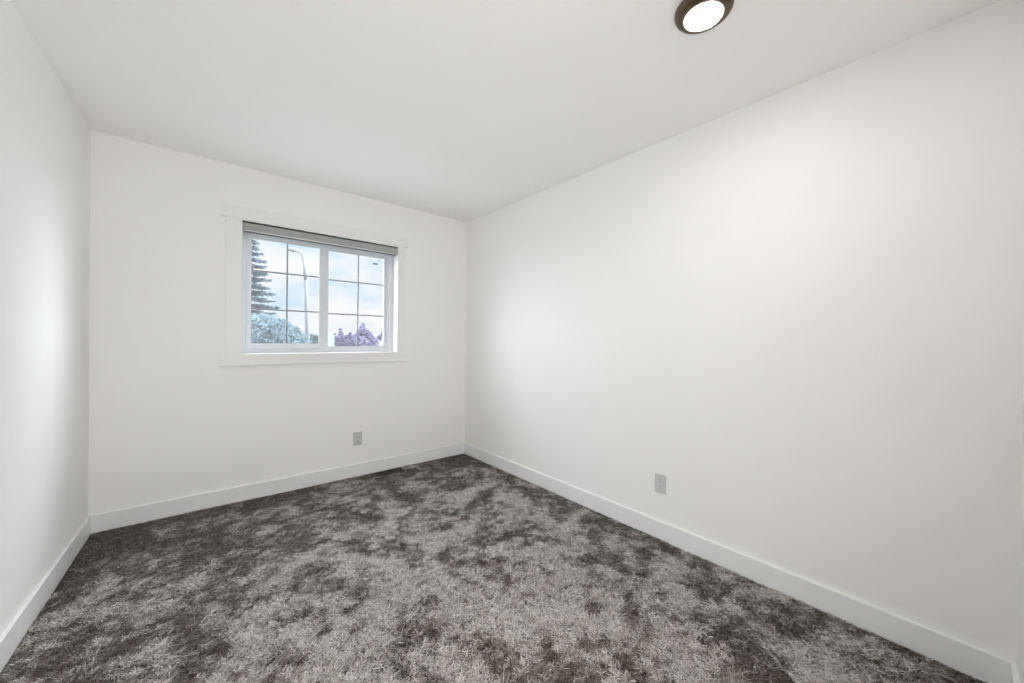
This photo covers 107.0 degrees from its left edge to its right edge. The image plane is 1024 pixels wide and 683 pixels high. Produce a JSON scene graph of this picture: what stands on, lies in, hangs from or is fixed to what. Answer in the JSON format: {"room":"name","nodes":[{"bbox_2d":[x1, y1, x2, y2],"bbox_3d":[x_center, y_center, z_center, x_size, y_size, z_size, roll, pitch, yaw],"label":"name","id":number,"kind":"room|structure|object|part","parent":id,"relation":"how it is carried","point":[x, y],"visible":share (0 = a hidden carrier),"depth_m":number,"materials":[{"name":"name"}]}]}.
{"room":"empty bedroom","nodes":[
{"label":"empty bedroom","id":0,"kind":"room"},
{"bbox_2d":[0,0,90,635],"bbox_3d":[-1.488,-0.043,0.812,0.120,2.669,3.658,1,0,-38],"label":"wall","id":1,"kind":"structure","parent":0,"point":[45,139],"depth_m":1.65,"materials":[{"name":"paint"}]},
{"bbox_2d":[0,516,90,672],"bbox_3d":[-1.484,1.134,0.903,0.014,0.114,3.520,1,0,-38],"label":"baseboard","id":2,"kind":"structure","parent":1,"relation":"attached to","point":[17,629],"depth_m":1.65,"materials":[{"name":"white paint"}]},
{"bbox_2d":[88,130,466,515],"bbox_3d":[-1.580,-0.057,3.224,2.934,2.669,0.170,0,0,-40],"label":"wall","id":3,"kind":"structure","parent":0,"point":[167,421],"depth_m":2.67,"materials":[{"name":"paint"}]},
{"bbox_2d":[89,443,463,533],"bbox_3d":[-1.536,1.122,3.159,2.694,0.114,0.014,0,0,-40],"label":"baseboard","id":4,"kind":"structure","parent":3,"relation":"attached to","point":[131,516],"depth_m":2.82,"materials":[{"name":"white paint"}]},
{"bbox_2d":[219,202,407,365],"bbox_3d":[-1.577,-0.402,3.199,1.417,1.158,0.180,0,0,-40],"label":"window","id":5,"kind":"structure","parent":3,"relation":"in","point":[239,349],"depth_m":3.07,"materials":[{"name":"white paint"}]},
{"bbox_3d":[-2.011,-0.400,2.736,0.092,0.989,0.019,0,0,-40],"label":"casing","id":6,"kind":"part","parent":5,"relation":"part of","materials":[{"name":"white paint"}]},
{"bbox_2d":[251,244,318,342],"bbox_3d":[-1.818,-0.385,3.055,0.475,0.802,0.008,0,0,-40],"label":"grille","id":7,"kind":"object","parent":5,"relation":"attached to","point":[304,245],"depth_m":3.05,"materials":[{"name":"white plastic"}]},
{"bbox_3d":[-1.800,-0.394,3.062,0.573,0.910,0.024,0,0,-40],"label":"sash","id":8,"kind":"part","parent":5,"relation":"part of","materials":[{"name":"white plastic"}]},
{"bbox_3d":[-1.604,-0.395,3.246,1.179,0.974,0.073,0,0,-40],"label":"frame","id":9,"kind":"part","parent":5,"relation":"part of","materials":[{"name":"white plastic"}]},
{"bbox_2d":[243,222,397,255],"bbox_3d":[-1.532,-0.836,3.163,1.172,0.069,0.076,0,0,-40],"label":"roller blind","id":10,"kind":"object","parent":5,"relation":"attached to","point":[252,228],"visible":0.94,"depth_m":3.07,"materials":[{"name":"grey fabric"}]},
{"bbox_2d":[328,256,382,345],"bbox_3d":[-1.408,-0.368,3.434,0.487,0.822,0.008,0,0,-40],"label":"grille","id":11,"kind":"object","parent":5,"relation":"attached to","point":[377,257],"depth_m":3.44,"materials":[{"name":"white plastic"}]},
{"bbox_3d":[-1.402,-0.389,3.435,0.560,0.914,0.030,0,0,-40],"label":"fixed sash","id":12,"kind":"part","parent":5,"relation":"part of","materials":[{"name":"white plastic"}]},
{"bbox_3d":[-1.038,-0.392,3.548,0.068,0.989,0.019,0,0,-40],"label":"casing","id":13,"kind":"part","parent":5,"relation":"part of","materials":[{"name":"white paint"}]},
{"bbox_2d":[353,431,361,445],"bbox_3d":[-1.349,0.850,3.315,0.070,0.115,0.009,0,0,-40],"label":"wall outlet","id":14,"kind":"object","parent":3,"relation":"attached to","point":[357,440],"visible":1,"depth_m":3.31,"materials":[{"name":"grey plastic"}]},
{"bbox_2d":[1,454,981,682],"bbox_3d":[-0.537,1.249,1.738,3.220,0.100,3.821,0,0,-40],"label":"floor","id":15,"kind":"structure","parent":0,"point":[694,611],"depth_m":1.65,"materials":[{"name":"grey carpet"}]},
{"bbox_2d":[374,467,404,475],"bbox_3d":[-1.105,1.178,3.418,0.254,0.014,0.092,0,0,-40],"label":"floor vent","id":16,"kind":"object","parent":15,"relation":"in","point":[399,469],"visible":0.99,"depth_m":3.42,"materials":[{"name":"black metal"}]},
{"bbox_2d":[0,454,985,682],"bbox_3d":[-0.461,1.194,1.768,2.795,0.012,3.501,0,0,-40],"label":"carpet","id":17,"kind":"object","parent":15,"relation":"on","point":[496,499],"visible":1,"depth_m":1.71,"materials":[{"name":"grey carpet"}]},
{"bbox_2d":[10,0,999,221],"bbox_3d":[-0.504,-1.310,1.724,3.220,0.120,3.821,0,0,-40],"label":"ceiling","id":18,"kind":"structure","parent":0,"point":[461,110],"depth_m":1.77,"materials":[{"name":"paint"}]},
{"bbox_2d":[674,0,733,33],"bbox_3d":[0.708,-1.214,1.402,0.198,0.036,0.198,0,0,-40],"label":"recessed light","id":19,"kind":"object","parent":18,"relation":"in","point":[691,16],"visible":1,"depth_m":1.39,"materials":[{"name":"brown metal"}]},
{"bbox_2d":[464,0,1023,662],"bbox_3d":[0.724,-0.024,2.659,0.120,2.669,3.651,0,0,-40],"label":"wall","id":20,"kind":"structure","parent":0,"point":[799,308],"depth_m":1.77,"materials":[{"name":"paint"}]},
{"bbox_2d":[655,473,665,494],"bbox_3d":[0.909,0.873,2.327,0.009,0.115,0.070,0,0,-40],"label":"wall outlet","id":21,"kind":"object","parent":20,"relation":"attached to","point":[660,480],"visible":1,"depth_m":2.32,"materials":[{"name":"grey plastic"}]},
{"bbox_2d":[657,483,662,489],"bbox_3d":[0.909,0.891,2.327,0.008,0.031,0.034,0,0,-40],"label":"receptacle","id":22,"kind":"object","parent":21,"relation":"attached to","point":[659,485],"depth_m":2.32,"materials":[{"name":"grey plastic"}]},
{"bbox_2d":[657,478,662,483],"bbox_3d":[0.909,0.855,2.327,0.008,0.031,0.034,0,0,-40],"label":"receptacle","id":23,"kind":"object","parent":21,"relation":"attached to","point":[659,480],"depth_m":2.32,"materials":[{"name":"grey plastic"}]},
{"bbox_2d":[464,443,1010,682],"bbox_3d":[0.619,1.152,2.668,0.014,0.114,3.503,0,0,-40],"label":"baseboard","id":24,"kind":"structure","parent":20,"relation":"attached to","point":[978,663],"depth_m":1.78,"materials":[{"name":"white paint"}]},
{"bbox_2d":[1017,354,1023,682],"bbox_3d":[0.725,-0.012,0.360,2.826,2.669,0.120,0,0,-40],"label":"wall","id":25,"kind":"structure","parent":0,"point":[1020,659],"depth_m":1.27,"materials":[{"name":"paint"}]},
{"bbox_2d":[1011,661,1019,682],"bbox_3d":[0.672,1.164,0.422,2.812,0.114,0.014,0,0,-40],"label":"baseboard","id":26,"kind":"structure","parent":25,"relation":"attached to","point":[1015,678],"depth_m":1.28,"materials":[{"name":"white paint"}]},
{"label":"outside","id":27,"kind":"structure","parent":0,"visible":0},
{"bbox_3d":[-34.995,3.569,65.290,150.000,0.300,135.000,0,0,-40],"label":"ground","id":28,"kind":"structure","parent":27,"visible":0},
{"bbox_2d":[251,240,280,340],"bbox_3d":[-11.564,-0.977,16.392,4.485,9.901,4.556,1,0,-12],"label":"spruce tree","id":29,"kind":"object","parent":28,"relation":"on","point":[255,280],"visible":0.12,"depth_m":16.52,"materials":[{"name":"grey plant"}]},
{"bbox_2d":[251,312,311,342],"bbox_3d":[-7.570,1.544,11.712,2.235,5.014,1.942,1,0,-9],"label":"leafy tree","id":30,"kind":"object","parent":28,"relation":"on","point":[265,328],"visible":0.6,"depth_m":11.43,"materials":[{"name":"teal plant"}]},
{"bbox_2d":[288,248,309,339],"bbox_3d":[-12.443,-0.723,22.169,1.266,9.308,0.400,0,0,-40],"label":"street lamp","id":31,"kind":"object","parent":28,"relation":"on","point":[289,249],"visible":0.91,"depth_m":22.30,"materials":[{"name":"grey metal"}]},
{"bbox_3d":[-12.279,-4.449,22.247,0.459,1.656,0.176,0,0,-40],"label":"arm","id":32,"kind":"part","parent":31,"relation":"part of"},
{"bbox_2d":[309,334,317,342],"bbox_3d":[-14.431,1.660,27.119,1.500,4.444,1.762,0,0,-40],"label":"leafy tree","id":33,"kind":"object","parent":28,"relation":"on","point":[314,339],"visible":0.3,"depth_m":27.01,"materials":[{"name":"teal plant"}]},
{"bbox_2d":[303,332,372,345],"bbox_3d":[-23.309,1.219,48.771,9.700,4.870,9.700,1,0,-26],"label":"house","id":34,"kind":"structure","parent":28,"relation":"on","point":[331,337],"depth_m":47.47,"materials":[{"name":"white"}]},
{"bbox_2d":[333,328,356,345],"bbox_3d":[-8.431,1.658,19.140,1.222,4.686,0.798,0,0,-43],"label":"tree","id":35,"kind":"object","parent":28,"relation":"on","point":[340,339],"visible":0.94,"depth_m":18.89,"materials":[{"name":"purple plant"}]},
{"bbox_2d":[352,322,380,345],"bbox_3d":[-8.414,1.441,21.445,1.567,5.096,1.642,1,0,6],"label":"tree","id":36,"kind":"object","parent":28,"relation":"on","point":[366,337],"visible":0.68,"depth_m":21.41,"materials":[{"name":"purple plant"}]},
{"bbox_2d":[376,332,381,345],"bbox_3d":[-8.885,1.459,26.540,1.775,4.994,1.072,0,0,-40],"label":"tree","id":37,"kind":"object","parent":28,"relation":"on","point":[379,336],"visible":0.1,"depth_m":26.12,"materials":[{"name":"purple plant"}]}
]}

